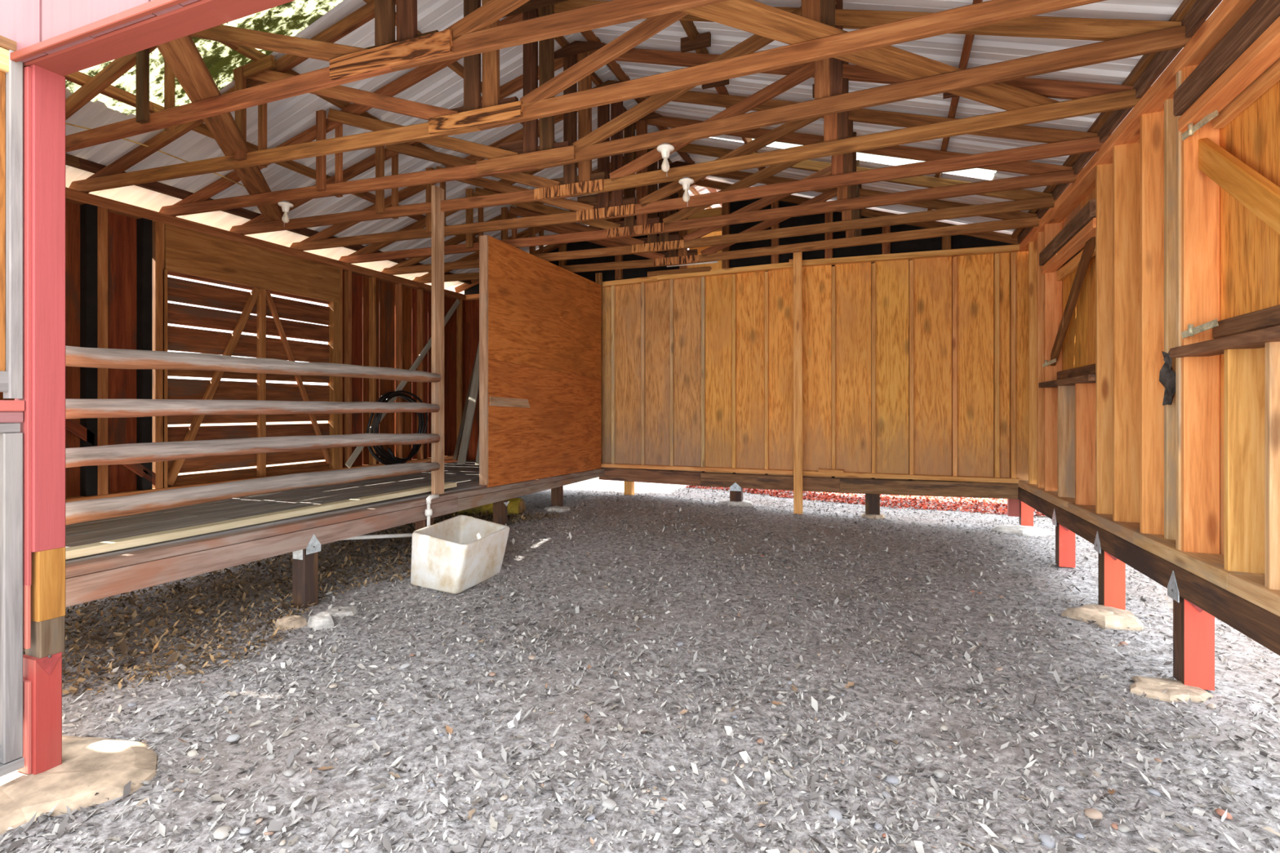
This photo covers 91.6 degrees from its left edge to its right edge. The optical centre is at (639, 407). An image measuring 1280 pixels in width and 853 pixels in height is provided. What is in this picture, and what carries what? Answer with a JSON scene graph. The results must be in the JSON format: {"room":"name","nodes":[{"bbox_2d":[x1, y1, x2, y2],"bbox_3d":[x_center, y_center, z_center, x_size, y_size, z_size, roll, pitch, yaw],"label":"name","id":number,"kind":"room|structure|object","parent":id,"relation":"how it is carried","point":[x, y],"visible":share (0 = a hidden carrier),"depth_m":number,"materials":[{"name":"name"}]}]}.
{"room":"farm building","nodes":[
{"label":"farm building","id":0,"kind":"room"},
{"bbox_2d":[0,0,294,75],"bbox_3d":[-1.872,-1.128,2.274,8.347,4.356,0.158,0,0,21],"label":"wall","id":1,"kind":"structure","parent":0,"point":[62,37],"depth_m":2.29,"materials":[{"name":"pink paint"}]},
{"bbox_2d":[0,35,22,398],"bbox_3d":[-2.646,-0.730,1.949,0.059,1.390,1.094,0,0,21],"label":"door leaf","id":2,"kind":"structure","parent":1,"relation":"in","point":[11,72],"depth_m":2.42,"materials":[{"name":"brown wood"}]},
{"bbox_2d":[0,186,466,502],"bbox_3d":[-4.230,-0.412,7.149,0.140,2.925,7.217,0,0,21],"label":"wall","id":3,"kind":"structure","parent":0,"point":[114,250],"depth_m":5.93,"materials":[{"name":"brown wood"}]},
{"bbox_2d":[163,223,339,488],"bbox_3d":[-4.280,-0.492,7.030,0.107,2.585,2.161,0,0,21],"label":"door","id":4,"kind":"structure","parent":3,"relation":"in","point":[188,254],"depth_m":6.88,"materials":[{"name":"brown wood"}]},
{"bbox_2d":[65,0,729,152],"bbox_3d":[-1.355,-2.511,3.524,8.803,1.463,0.197,0,0,20],"label":"roof truss","id":5,"kind":"object","parent":3,"relation":"on","point":[467,37],"visible":0.73,"depth_m":3.52,"materials":[{"name":"brown wood"}]},
{"bbox_2d":[345,298,460,468],"bbox_3d":[-3.373,-0.490,9.113,0.020,2.557,2.323,0,0,21],"label":"leaning lath","id":6,"kind":"object","parent":3,"relation":"attached to","point":[357,451],"visible":0.69,"depth_m":9.16,"materials":[{"name":"wood"}]},
{"bbox_2d":[68,0,1106,193],"bbox_3d":[-1.110,-2.511,4.156,8.805,1.463,0.263,0,0,20],"label":"roof truss","id":7,"kind":"object","parent":3,"relation":"on","point":[493,112],"visible":0.89,"depth_m":4.12,"materials":[{"name":"brown wood"}]},
{"bbox_2d":[159,0,1205,216],"bbox_3d":[-0.851,-2.511,4.811,8.804,1.463,0.372,0,0,21],"label":"roof truss","id":8,"kind":"object","parent":3,"relation":"on","point":[1122,38],"visible":0.76,"depth_m":4.44,"materials":[{"name":"brown wood"}]},
{"bbox_2d":[65,122,244,186],"bbox_3d":[-4.071,-2.161,5.365,0.012,0.070,1.451,0,0,21],"label":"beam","id":9,"kind":"structure","parent":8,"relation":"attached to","point":[65,122],"depth_m":5.32,"materials":[{"name":"brown wood"}]},
{"bbox_2d":[156,35,283,222],"bbox_3d":[-3.131,-2.000,4.817,0.190,0.035,4.548,0,0,-22],"label":"brace","id":10,"kind":"object","parent":8,"relation":"on","point":[182,55],"visible":0.53,"depth_m":3.98,"materials":[{"name":"brown wood"}]},
{"bbox_2d":[277,200,293,222],"bbox_3d":[-3.242,-1.760,5.699,0.128,0.240,0.128,0,0,21],"label":"lamp","id":11,"kind":"object","parent":8,"relation":"hanging from","point":[286,206],"visible":1,"depth_m":5.68,"materials":[{"name":"metal"}]},
{"bbox_2d":[656,142,674,172],"bbox_3d":[0.183,-1.760,4.462,0.128,0.240,0.128,0,0,21],"label":"lamp","id":12,"kind":"object","parent":8,"relation":"hanging from","point":[665,148],"visible":1,"depth_m":4.44,"materials":[{"name":"ceramic"}]},
{"bbox_2d":[680,0,1059,111],"bbox_3d":[0.787,-2.000,3.290,4.428,0.035,0.190,0,0,-25],"label":"brace","id":13,"kind":"object","parent":8,"relation":"on","point":[752,16],"visible":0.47,"depth_m":3.48,"materials":[{"name":"brown wood"}]},
{"bbox_2d":[229,40,1151,235],"bbox_3d":[-0.600,-2.511,5.450,8.804,1.463,0.321,0,0,21],"label":"roof truss","id":14,"kind":"object","parent":3,"relation":"on","point":[1086,98],"visible":0.7,"depth_m":5.13,"materials":[{"name":"brown wood"}]},
{"bbox_2d":[678,177,693,206],"bbox_3d":[0.380,-1.760,5.115,0.128,0.240,0.128,0,0,21],"label":"lamp","id":15,"kind":"object","parent":14,"relation":"hanging from","point":[686,182],"visible":1,"depth_m":5.09,"materials":[{"name":"ceramic"}]},
{"bbox_2d":[289,80,1111,250],"bbox_3d":[-0.333,-2.511,6.131,8.803,1.463,0.300,0,0,21],"label":"roof truss","id":16,"kind":"object","parent":3,"relation":"on","point":[1060,142],"visible":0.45,"depth_m":5.70,"materials":[{"name":"brown wood"}]},
{"bbox_2d":[338,112,1082,263],"bbox_3d":[-0.084,-2.511,6.764,8.803,1.463,0.278,0,0,21],"label":"roof truss","id":17,"kind":"object","parent":3,"relation":"on","point":[1041,174],"visible":0.65,"depth_m":6.33,"materials":[{"name":"brown wood"}]},
{"bbox_2d":[382,143,1057,275],"bbox_3d":[0.185,-2.511,7.448,8.804,1.463,0.268,0,0,22],"label":"roof truss","id":18,"kind":"object","parent":3,"relation":"on","point":[1024,200],"visible":0.56,"depth_m":7.01,"materials":[{"name":"brown wood"}]},
{"bbox_2d":[412,160,1040,283],"bbox_3d":[0.436,-2.511,8.087,8.805,1.463,0.414,0,0,21],"label":"roof truss","id":19,"kind":"object","parent":3,"relation":"on","point":[1017,220],"visible":0.56,"depth_m":7.68,"materials":[{"name":"brown wood"}]},
{"bbox_2d":[666,261,717,266],"bbox_3d":[0.694,-1.914,8.285,0.699,0.044,0.059,0,0,21],"label":"metal strip","id":20,"kind":"object","parent":19,"relation":"hanging from","point":[711,262],"visible":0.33,"depth_m":8.23,"materials":[{"name":"grey metal"}]},
{"bbox_2d":[0,420,1279,852],"bbox_3d":[5.481,1.370,13.963,120.000,0.283,130.000,0,0,21],"label":"floor","id":21,"kind":"structure","parent":0,"point":[660,668],"depth_m":3.12,"materials":[{"name":"grey gravel"}]},
{"bbox_2d":[0,735,158,835],"bbox_3d":[-2.529,1.499,2.444,1.189,0.110,0.775,0,0,1],"label":"concrete footing","id":22,"kind":"object","parent":21,"relation":"on","point":[105,766],"visible":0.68,"depth_m":2.43,"materials":[{"name":"beige concrete"}]},
{"bbox_2d":[14,64,65,774],"bbox_3d":[-2.413,0.052,2.512,0.121,2.805,0.117,0,0,21],"label":"post","id":23,"kind":"object","parent":22,"relation":"on","point":[42,428],"visible":0.83,"depth_m":2.48,"materials":[{"name":"red paint"}]},
{"bbox_2d":[0,400,24,777],"bbox_3d":[-2.652,0.694,1.951,0.076,1.443,1.094,0,0,21],"label":"wall panel","id":24,"kind":"structure","parent":23,"relation":"attached to","point":[11,758],"depth_m":2.41,"materials":[{"name":"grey wood"}]},
{"bbox_2d":[274,614,306,630],"bbox_3d":[-2.375,1.485,4.231,0.211,0.139,0.165,0,0,21],"label":"footing stone","id":25,"kind":"object","parent":21,"relation":"on","point":[291,621],"visible":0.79,"depth_m":4.18,"materials":[{"name":"stone"}]},
{"bbox_2d":[292,533,320,608],"bbox_3d":[-2.491,1.252,4.651,0.154,0.624,0.130,0,0,21],"label":"support post","id":26,"kind":"object","parent":21,"relation":"on","point":[304,562],"visible":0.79,"depth_m":4.61,"materials":[{"name":"wood"}]},
{"bbox_2d":[306,611,333,630],"bbox_3d":[-2.168,1.480,4.232,0.153,0.149,0.178,0,0,-39],"label":"footing stone","id":27,"kind":"object","parent":21,"relation":"on","point":[320,620],"visible":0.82,"depth_m":4.20,"materials":[{"name":"stone"}]},
{"bbox_2d":[65,460,604,607],"bbox_3d":[-2.957,0.930,6.592,2.431,0.210,7.051,0,0,21],"label":"raised platform","id":28,"kind":"object","parent":21,"relation":"on","point":[93,577],"visible":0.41,"depth_m":4.59,"materials":[{"name":"brown wood"}]},
{"bbox_2d":[65,482,457,559],"bbox_3d":[-2.605,0.797,4.729,0.111,0.047,3.700,0,0,21],"label":"plank","id":29,"kind":"object","parent":28,"relation":"on","point":[84,550],"visible":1,"depth_m":4.17,"materials":[{"name":"brown wood"}]},
{"bbox_2d":[341,533,412,540],"bbox_3d":[-2.323,1.142,5.507,0.746,0.102,0.036,0,0,-40],"label":"pipe","id":30,"kind":"object","parent":28,"relation":"attached to","point":[405,535],"visible":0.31,"depth_m":5.51,"materials":[{"name":"plastic"}]},
{"bbox_2d":[366,390,428,465],"bbox_3d":[-3.312,0.290,8.608,0.256,1.059,1.074,0,0,21],"label":"coil","id":31,"kind":"object","parent":28,"relation":"on","point":[386,397],"visible":0.76,"depth_m":8.45,"materials":[{"name":"black rubber"}]},
{"bbox_2d":[424,493,439,526],"bbox_3d":[-1.927,1.077,5.765,0.068,0.537,0.154,0,0,21],"label":"pipe","id":32,"kind":"object","parent":28,"relation":"attached to","point":[428,512],"visible":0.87,"depth_m":5.71,"materials":[{"name":"white plastic"}]},
{"bbox_2d":[431,185,444,494],"bbox_3d":[-1.932,-0.636,5.953,0.043,2.928,0.140,0,0,21],"label":"upright post","id":33,"kind":"object","parent":28,"relation":"on","point":[437,193],"visible":0.81,"depth_m":5.92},
{"bbox_2d":[65,462,439,524],"bbox_3d":[-2.445,0.540,4.456,0.117,0.137,2.990,0,0,21],"label":"log rail","id":34,"kind":"object","parent":33,"relation":"attached to","point":[80,511],"visible":0.93,"depth_m":3.88,"materials":[{"name":"brown wood"}]},
{"bbox_2d":[65,433,439,467],"bbox_3d":[-2.446,0.264,4.457,0.115,0.123,2.988,0,0,21],"label":"log rail","id":35,"kind":"object","parent":33,"relation":"attached to","point":[146,452],"visible":0.97,"depth_m":3.90,"materials":[{"name":"brown wood"}]},
{"bbox_2d":[65,399,439,418],"bbox_3d":[-2.445,0.006,4.457,0.106,0.111,2.988,0,0,21],"label":"log rail","id":36,"kind":"object","parent":33,"relation":"attached to","point":[74,408],"visible":0.93,"depth_m":3.88,"materials":[{"name":"brown wood"}]},
{"bbox_2d":[65,345,441,382],"bbox_3d":[-2.442,-0.278,4.464,0.110,0.121,3.004,0,0,21],"label":"log rail","id":37,"kind":"object","parent":33,"relation":"attached to","point":[78,357],"visible":0.92,"depth_m":3.90,"materials":[{"name":"brown wood"}]},
{"bbox_2d":[453,341,479,460],"bbox_3d":[-2.747,-0.106,9.935,0.493,1.896,0.038,0,0,6],"label":"leaning board","id":38,"kind":"object","parent":28,"relation":"on","point":[462,424],"visible":0.62,"depth_m":9.93,"materials":[{"name":"wood"}]},
{"bbox_2d":[457,343,479,464],"bbox_3d":[-2.527,-0.217,9.475,0.123,2.120,0.660,0,0,21],"label":"leaning board","id":39,"kind":"object","parent":28,"relation":"on","point":[473,397],"visible":0.65,"depth_m":9.37,"materials":[{"name":"grey wood"}]},
{"bbox_2d":[475,436,479,465],"bbox_3d":[-2.305,0.045,9.307,0.102,1.595,0.617,0,0,6],"label":"leaning board","id":40,"kind":"object","parent":28,"relation":"on","point":[477,463],"visible":0.19,"depth_m":9.05,"materials":[{"name":"grey wood"}]},
{"bbox_2d":[479,235,602,487],"bbox_3d":[-1.150,-0.552,8.031,0.110,2.935,2.930,0,0,21],"label":"wall","id":41,"kind":"structure","parent":28,"relation":"on","point":[540,321],"depth_m":7.57,"materials":[{"name":"brown wood"}]},
{"bbox_2d":[489,395,530,408],"bbox_3d":[-1.464,-0.057,7.067,0.012,0.126,0.810,0,0,21],"label":"wood strip","id":42,"kind":"object","parent":41,"relation":"attached to","point":[494,401],"depth_m":7.02,"materials":[{"name":"brown wood"}]},
{"bbox_2d":[325,605,358,616],"bbox_3d":[-2.156,1.504,4.500,0.238,0.104,0.170,0,0,3],"label":"footing stone","id":43,"kind":"object","parent":21,"relation":"on","point":[335,611],"visible":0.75,"depth_m":4.46,"materials":[{"name":"stone"}]},
{"bbox_2d":[415,517,433,530],"bbox_3d":[-2.029,1.269,5.860,0.120,0.463,0.120,0,0,21],"label":"support post","id":44,"kind":"object","parent":21,"relation":"on","point":[423,523],"visible":0.15,"depth_m":5.80,"materials":[{"name":"brown wood"}]},
{"bbox_2d":[410,515,509,594],"bbox_3d":[-1.519,1.248,5.386,0.658,0.434,1.157,0,0,11],"label":"tub","id":45,"kind":"object","parent":21,"relation":"on","point":[454,555],"visible":0.99,"depth_m":5.06,"materials":[{"name":"plastic"}]},
{"bbox_2d":[448,497,525,515],"bbox_3d":[-2.027,1.312,7.888,1.115,0.349,0.329,0,0,5],"label":"drum","id":46,"kind":"object","parent":21,"relation":"on","point":[515,505],"visible":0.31,"depth_m":7.74,"materials":[{"name":"yellow plastic"}]},
{"bbox_2d":[493,499,509,524],"bbox_3d":[-1.561,1.227,7.013,0.148,0.380,0.120,0,0,21],"label":"support post","id":47,"kind":"object","parent":21,"relation":"on","point":[500,508],"visible":0.78,"depth_m":6.97,"materials":[{"name":"wood"}]},
{"bbox_2d":[551,485,563,506],"bbox_3d":[-1.095,1.215,8.238,0.120,0.356,0.120,0,0,21],"label":"support post","id":48,"kind":"object","parent":21,"relation":"on","point":[557,493],"visible":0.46,"depth_m":8.19,"materials":[{"name":"brown wood"}]},
{"bbox_2d":[544,505,570,512],"bbox_3d":[-1.049,1.327,7.969,0.314,0.116,0.318,0,0,-28],"label":"footing stone","id":49,"kind":"object","parent":21,"relation":"on","point":[555,508],"visible":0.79,"depth_m":7.89,"materials":[{"name":"concrete"}]},
{"bbox_2d":[624,481,634,495],"bbox_3d":[-0.161,1.225,9.367,0.124,0.236,0.120,0,0,21],"label":"support post","id":50,"kind":"object","parent":21,"relation":"on","point":[628,486],"visible":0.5,"depth_m":9.31,"materials":[{"name":"brown wood"}]},
{"bbox_2d":[719,499,753,506],"bbox_3d":[1.359,1.366,8.767,0.511,0.116,0.314,0,0,21],"label":"concrete footing","id":51,"kind":"object","parent":21,"relation":"on","point":[744,503],"visible":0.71,"depth_m":8.65,"materials":[{"name":"grey concrete"}]},
{"bbox_2d":[729,482,742,501],"bbox_3d":[1.356,1.181,8.766,0.163,0.266,0.130,0,0,21],"label":"support post","id":52,"kind":"object","parent":51,"relation":"on","point":[735,491],"visible":0.97,"depth_m":8.71,"materials":[{"name":"wood"}]},
{"bbox_2d":[793,252,802,514],"bbox_3d":[2.087,-0.313,8.226,0.116,3.494,0.030,0,0,21],"label":"board","id":53,"kind":"object","parent":21,"relation":"on","point":[797,256],"visible":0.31,"depth_m":8.21,"materials":[{"name":"brown wood"}]},
{"bbox_2d":[860,513,884,519],"bbox_3d":[3.025,1.434,8.094,0.312,0.115,0.198,0,0,21],"label":"concrete footing","id":54,"kind":"object","parent":21,"relation":"on","point":[880,516],"visible":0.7,"depth_m":8.03,"materials":[{"name":"beige concrete"}]},
{"bbox_2d":[865,493,879,514],"bbox_3d":[3.030,1.252,8.114,0.179,0.257,0.120,0,0,21],"label":"support post","id":55,"kind":"object","parent":54,"relation":"on","point":[872,500],"visible":0.85,"depth_m":8.06,"materials":[{"name":"brown wood"}]},
{"bbox_2d":[992,524,1052,536],"bbox_3d":[4.474,1.462,7.297,0.635,0.127,0.420,0,0,21],"label":"concrete footing","id":56,"kind":"object","parent":21,"relation":"on","point":[1019,530],"visible":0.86,"depth_m":7.21,"materials":[{"name":"beige concrete"}]},
{"bbox_2d":[1007,498,1033,525],"bbox_3d":[4.646,1.265,7.615,0.260,0.330,0.130,0,0,21],"label":"post","id":57,"kind":"object","parent":56,"relation":"on","point":[1015,508],"visible":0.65,"depth_m":7.57,"materials":[{"name":"orange paint"}]},
{"bbox_2d":[1052,508,1075,568],"bbox_3d":[3.901,1.196,5.738,0.154,0.519,0.140,0,0,21],"label":"support post","id":58,"kind":"object","parent":21,"relation":"on","point":[1064,537],"visible":0.84,"depth_m":5.68,"materials":[{"name":"orange paint"}]},
{"bbox_2d":[1061,604,1143,631],"bbox_3d":[3.254,1.478,4.324,0.437,0.128,0.440,0,0,-24],"label":"concrete footing","id":59,"kind":"object","parent":21,"relation":"on","point":[1110,617],"visible":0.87,"depth_m":4.27,"materials":[{"name":"beige concrete"}]},
{"bbox_2d":[1093,531,1125,609],"bbox_3d":[3.405,1.179,4.518,0.154,0.552,0.140,0,0,21],"label":"support post","id":60,"kind":"object","parent":59,"relation":"on","point":[1111,571],"visible":0.77,"depth_m":4.46,"materials":[{"name":"orange paint"}]},
{"bbox_2d":[1129,675,1213,702],"bbox_3d":[2.737,1.485,3.223,0.380,0.094,0.291,0,0,21],"label":"concrete footing","id":61,"kind":"object","parent":21,"relation":"on","point":[1175,690],"visible":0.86,"depth_m":3.19,"materials":[{"name":"beige concrete"}]},
{"bbox_2d":[1167,570,1214,690],"bbox_3d":[2.903,1.162,3.287,0.154,0.586,0.140,0,0,21],"label":"support post","id":62,"kind":"object","parent":61,"relation":"on","point":[1193,628],"visible":0.84,"depth_m":3.23,"materials":[{"name":"orange paint"}]},
{"bbox_2d":[62,0,1222,294],"bbox_3d":[-0.341,-2.630,6.177,9.150,1.499,9.350,0,0,21],"label":"ceiling","id":63,"kind":"structure","parent":0,"point":[286,118],"depth_m":5.46,"materials":[{"name":"metal"}]},
{"bbox_2d":[454,179,1028,499],"bbox_3d":[0.814,-1.084,8.968,8.419,4.423,0.190,0,0,21],"label":"wall","id":64,"kind":"structure","parent":0,"point":[915,353],"depth_m":8.38,"materials":[{"name":"brown wood"}]},
{"bbox_2d":[687,231,721,269],"bbox_3d":[1.068,-2.355,9.287,0.700,0.890,0.470,0,0,21],"label":"hatch","id":65,"kind":"object","parent":64,"relation":"attached to","point":[717,265],"visible":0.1,"depth_m":9.25,"materials":[{"name":"brown wood"}]},
{"bbox_2d":[1017,0,1279,655],"bbox_3d":[3.316,-0.425,4.246,0.216,3.056,7.131,0,0,22],"label":"wall","id":66,"kind":"structure","parent":0,"point":[1189,486],"depth_m":3.61,"materials":[{"name":"brown wood"}]},
{"bbox_2d":[1042,236,1095,379],"bbox_3d":[3.841,-0.900,5.479,0.182,1.320,1.798,0,0,21],"label":"wooden shutter","id":67,"kind":"object","parent":66,"relation":"attached to","point":[1076,333],"visible":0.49,"depth_m":5.56,"materials":[{"name":"brown wood"}]},
{"bbox_2d":[1159,350,1175,405],"bbox_3d":[3.008,-0.170,3.545,0.046,0.318,0.187,0,0,21],"label":"scrap","id":68,"kind":"object","parent":66,"relation":"attached to","point":[1166,375],"visible":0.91,"depth_m":3.55,"materials":[{"name":"black metal"}]},
{"bbox_2d":[1181,57,1279,338],"bbox_3d":[2.504,-0.920,2.186,0.182,1.200,2.700,0,0,21],"label":"wooden shutter","id":69,"kind":"object","parent":66,"relation":"attached to","point":[1248,168],"visible":0.91,"depth_m":2.90,"materials":[{"name":"brown wood"}]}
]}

